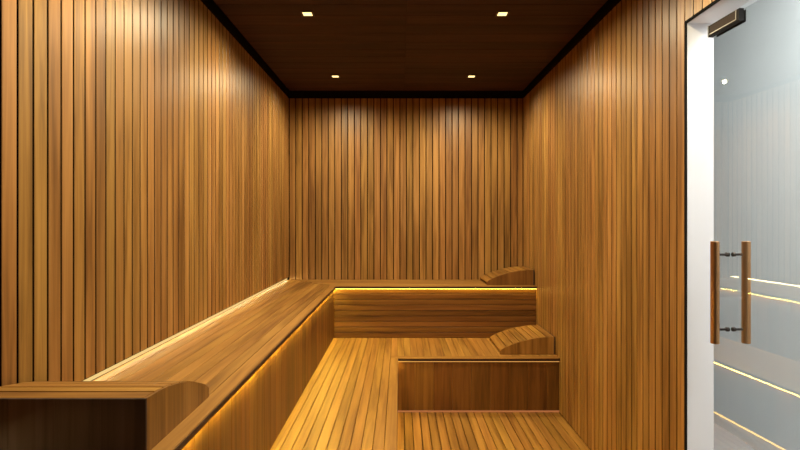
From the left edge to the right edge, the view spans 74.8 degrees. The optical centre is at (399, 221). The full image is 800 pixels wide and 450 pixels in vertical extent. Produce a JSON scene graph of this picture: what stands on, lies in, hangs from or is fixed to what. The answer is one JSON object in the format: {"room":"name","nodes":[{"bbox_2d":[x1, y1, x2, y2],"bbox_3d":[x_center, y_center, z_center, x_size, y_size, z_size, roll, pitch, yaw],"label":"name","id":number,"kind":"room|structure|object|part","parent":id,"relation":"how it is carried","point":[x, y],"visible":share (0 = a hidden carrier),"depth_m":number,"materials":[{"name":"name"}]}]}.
{"room":"sauna","nodes":[
{"label":"sauna","id":0,"kind":"room"},
{"bbox_2d":[0,0,288,385],"bbox_3d":[-1.027,0.072,2.725,0.100,2.602,3.950,0,0,0],"label":"wall","id":1,"kind":"structure","parent":0,"point":[144,144],"depth_m":1.86,"materials":[{"name":"brown wood"}]},
{"bbox_2d":[83,278,286,380],"bbox_3d":[-0.990,0.501,2.675,0.001,0.018,3.830,0,0,0],"label":"light strip","id":2,"kind":"object","parent":1,"relation":"attached to","point":[217,314],"visible":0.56,"depth_m":2.17,"materials":[{"name":"yellow"}]},
{"bbox_2d":[288,89,523,367],"bbox_3d":[0.097,0.072,4.650,2.175,2.602,0.100,0,0,0],"label":"wall","id":3,"kind":"structure","parent":0,"point":[384,185],"depth_m":4.60,"materials":[{"name":"brown wood"}]},
{"bbox_2d":[213,0,607,90],"bbox_3d":[0.054,-1.209,2.675,2.261,0.200,4.050,0,0,0],"label":"ceiling","id":4,"kind":"structure","parent":0,"point":[372,45],"depth_m":3.19,"materials":[{"name":"brown wood"}]},
{"bbox_2d":[300,11,314,16],"bbox_3d":[-0.493,-1.107,2.788,0.068,0.004,0.068,0,0,0],"label":"recessed light","id":5,"kind":"object","parent":4,"relation":"in","point":[303,13],"visible":1,"depth_m":2.78,"materials":[{"name":"white plastic"}]},
{"bbox_2d":[495,11,509,16],"bbox_3d":[0.546,-1.107,2.788,0.068,0.004,0.068,0,0,0],"label":"recessed light","id":6,"kind":"object","parent":4,"relation":"in","point":[498,13],"visible":1,"depth_m":2.78,"materials":[{"name":"white plastic"}]},
{"bbox_2d":[379,371,755,449],"bbox_3d":[0.537,1.354,2.000,3.227,0.120,6.400,0,0,0],"label":"floor","id":7,"kind":"structure","parent":0,"point":[416,430],"depth_m":3.21,"materials":[{"name":"brown wood"}]},
{"bbox_2d":[270,338,559,449],"bbox_3d":[0.276,1.108,2.451,1.612,0.369,3.402,0,0,0],"label":"bench","id":8,"kind":"object","parent":7,"relation":"on","point":[341,406],"visible":0.84,"depth_m":3.55,"materials":[{"name":"brown wood"}]},
{"bbox_2d":[92,280,536,449],"bbox_3d":[0.046,0.717,2.674,2.070,0.414,3.848,0,0,0],"label":"bench","id":9,"kind":"object","parent":8,"relation":"on","point":[256,358],"visible":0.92,"depth_m":2.73,"materials":[{"name":"brown wood"}]},
{"bbox_2d":[0,381,208,449],"bbox_3d":[-0.757,0.448,1.334,0.402,0.122,0.380,0,0,0],"label":"headrest cover","id":10,"kind":"object","parent":9,"relation":"on","point":[35,415],"visible":1,"depth_m":1.14,"materials":[{"name":"brown wood"}]},
{"bbox_3d":[-0.757,0.449,1.147,0.402,0.121,0.005,0,0,0],"label":"panel","id":11,"kind":"part","parent":10,"relation":"part of","materials":[{"name":"brown wood"}]},
{"bbox_3d":[-0.559,0.449,1.337,0.007,0.121,0.374,0,0,0],"label":"panel","id":12,"kind":"part","parent":10,"relation":"part of","materials":[{"name":"brown wood"}]},
{"bbox_3d":[-0.509,0.524,2.439,0.002,0.015,3.379,0,0,0],"label":"edge trim","id":13,"kind":"part","parent":9,"relation":"part of","materials":[{"name":"brown wood"}]},
{"bbox_3d":[0.285,0.524,4.130,1.592,0.015,0.002,0,0,0],"label":"edge trim","id":14,"kind":"part","parent":9,"relation":"part of","materials":[{"name":"brown wood"}]},
{"bbox_2d":[480,266,533,284],"bbox_3d":[0.884,0.448,4.365,0.380,0.122,0.352,0,0,0],"label":"headrest cover","id":15,"kind":"object","parent":9,"relation":"on","point":[518,275],"visible":1,"depth_m":4.19,"materials":[{"name":"brown wood"}]},
{"bbox_3d":[0.881,0.449,4.193,0.374,0.121,0.007,0,0,0],"label":"panel","id":16,"kind":"part","parent":15,"relation":"part of","materials":[{"name":"brown wood"}]},
{"bbox_3d":[-0.012,0.937,2.143,0.002,0.016,2.785,0,0,0],"label":"edge trim","id":17,"kind":"part","parent":8,"relation":"part of","materials":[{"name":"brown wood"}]},
{"bbox_3d":[0.534,0.937,3.536,1.095,0.016,0.002,0,0,0],"label":"edge trim","id":18,"kind":"part","parent":8,"relation":"part of","materials":[{"name":"brown wood"}]},
{"bbox_2d":[489,325,554,353],"bbox_3d":[0.884,0.862,3.846,0.380,0.122,0.425,0,0,0],"label":"headrest cover","id":19,"kind":"object","parent":8,"relation":"on","point":[529,339],"visible":1,"depth_m":3.66,"materials":[{"name":"brown wood"}]},
{"bbox_3d":[0.881,0.863,3.636,0.374,0.121,0.007,0,0,0],"label":"panel","id":20,"kind":"part","parent":19,"relation":"part of","materials":[{"name":"brown wood"}]},
{"bbox_2d":[523,0,713,449],"bbox_3d":[1.133,0.072,2.682,0.102,2.602,3.864,0,0,0],"label":"wall","id":21,"kind":"structure","parent":0,"point":[603,121],"depth_m":2.63,"materials":[{"name":"brown wood"}]},
{"bbox_2d":[684,0,719,449],"bbox_3d":[1.083,0.267,1.545,0.003,2.054,0.890,0,0,0],"label":"trim","id":22,"kind":"structure","parent":21,"relation":"attached to","point":[714,1],"depth_m":1.98,"materials":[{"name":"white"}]},
{"bbox_2d":[687,0,749,449],"bbox_3d":[1.135,0.267,1.545,0.099,2.054,0.892,0,0,0],"label":"trim","id":23,"kind":"structure","parent":21,"relation":"attached to","point":[700,48],"depth_m":1.98,"materials":[{"name":"white paint"}]},
{"bbox_2d":[708,8,750,343],"bbox_3d":[1.131,0.296,1.488,0.135,1.980,0.741,0,0,-2],"label":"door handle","id":24,"kind":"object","parent":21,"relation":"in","point":[737,17],"depth_m":1.76,"materials":[{"name":"brown wood"}]},
{"bbox_3d":[1.096,-0.675,1.777,0.002,0.025,0.131,0,0,-2],"label":"plate","id":25,"kind":"part","parent":24,"relation":"part of","materials":[{"name":"black metal"}]},
{"bbox_2d":[714,0,799,449],"bbox_3d":[2.100,-0.071,2.000,0.100,2.770,6.400,0,0,0],"label":"glass door","id":26,"kind":"structure","parent":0,"point":[757,61],"depth_m":2.98,"materials":[{"name":"glass"}]}
]}

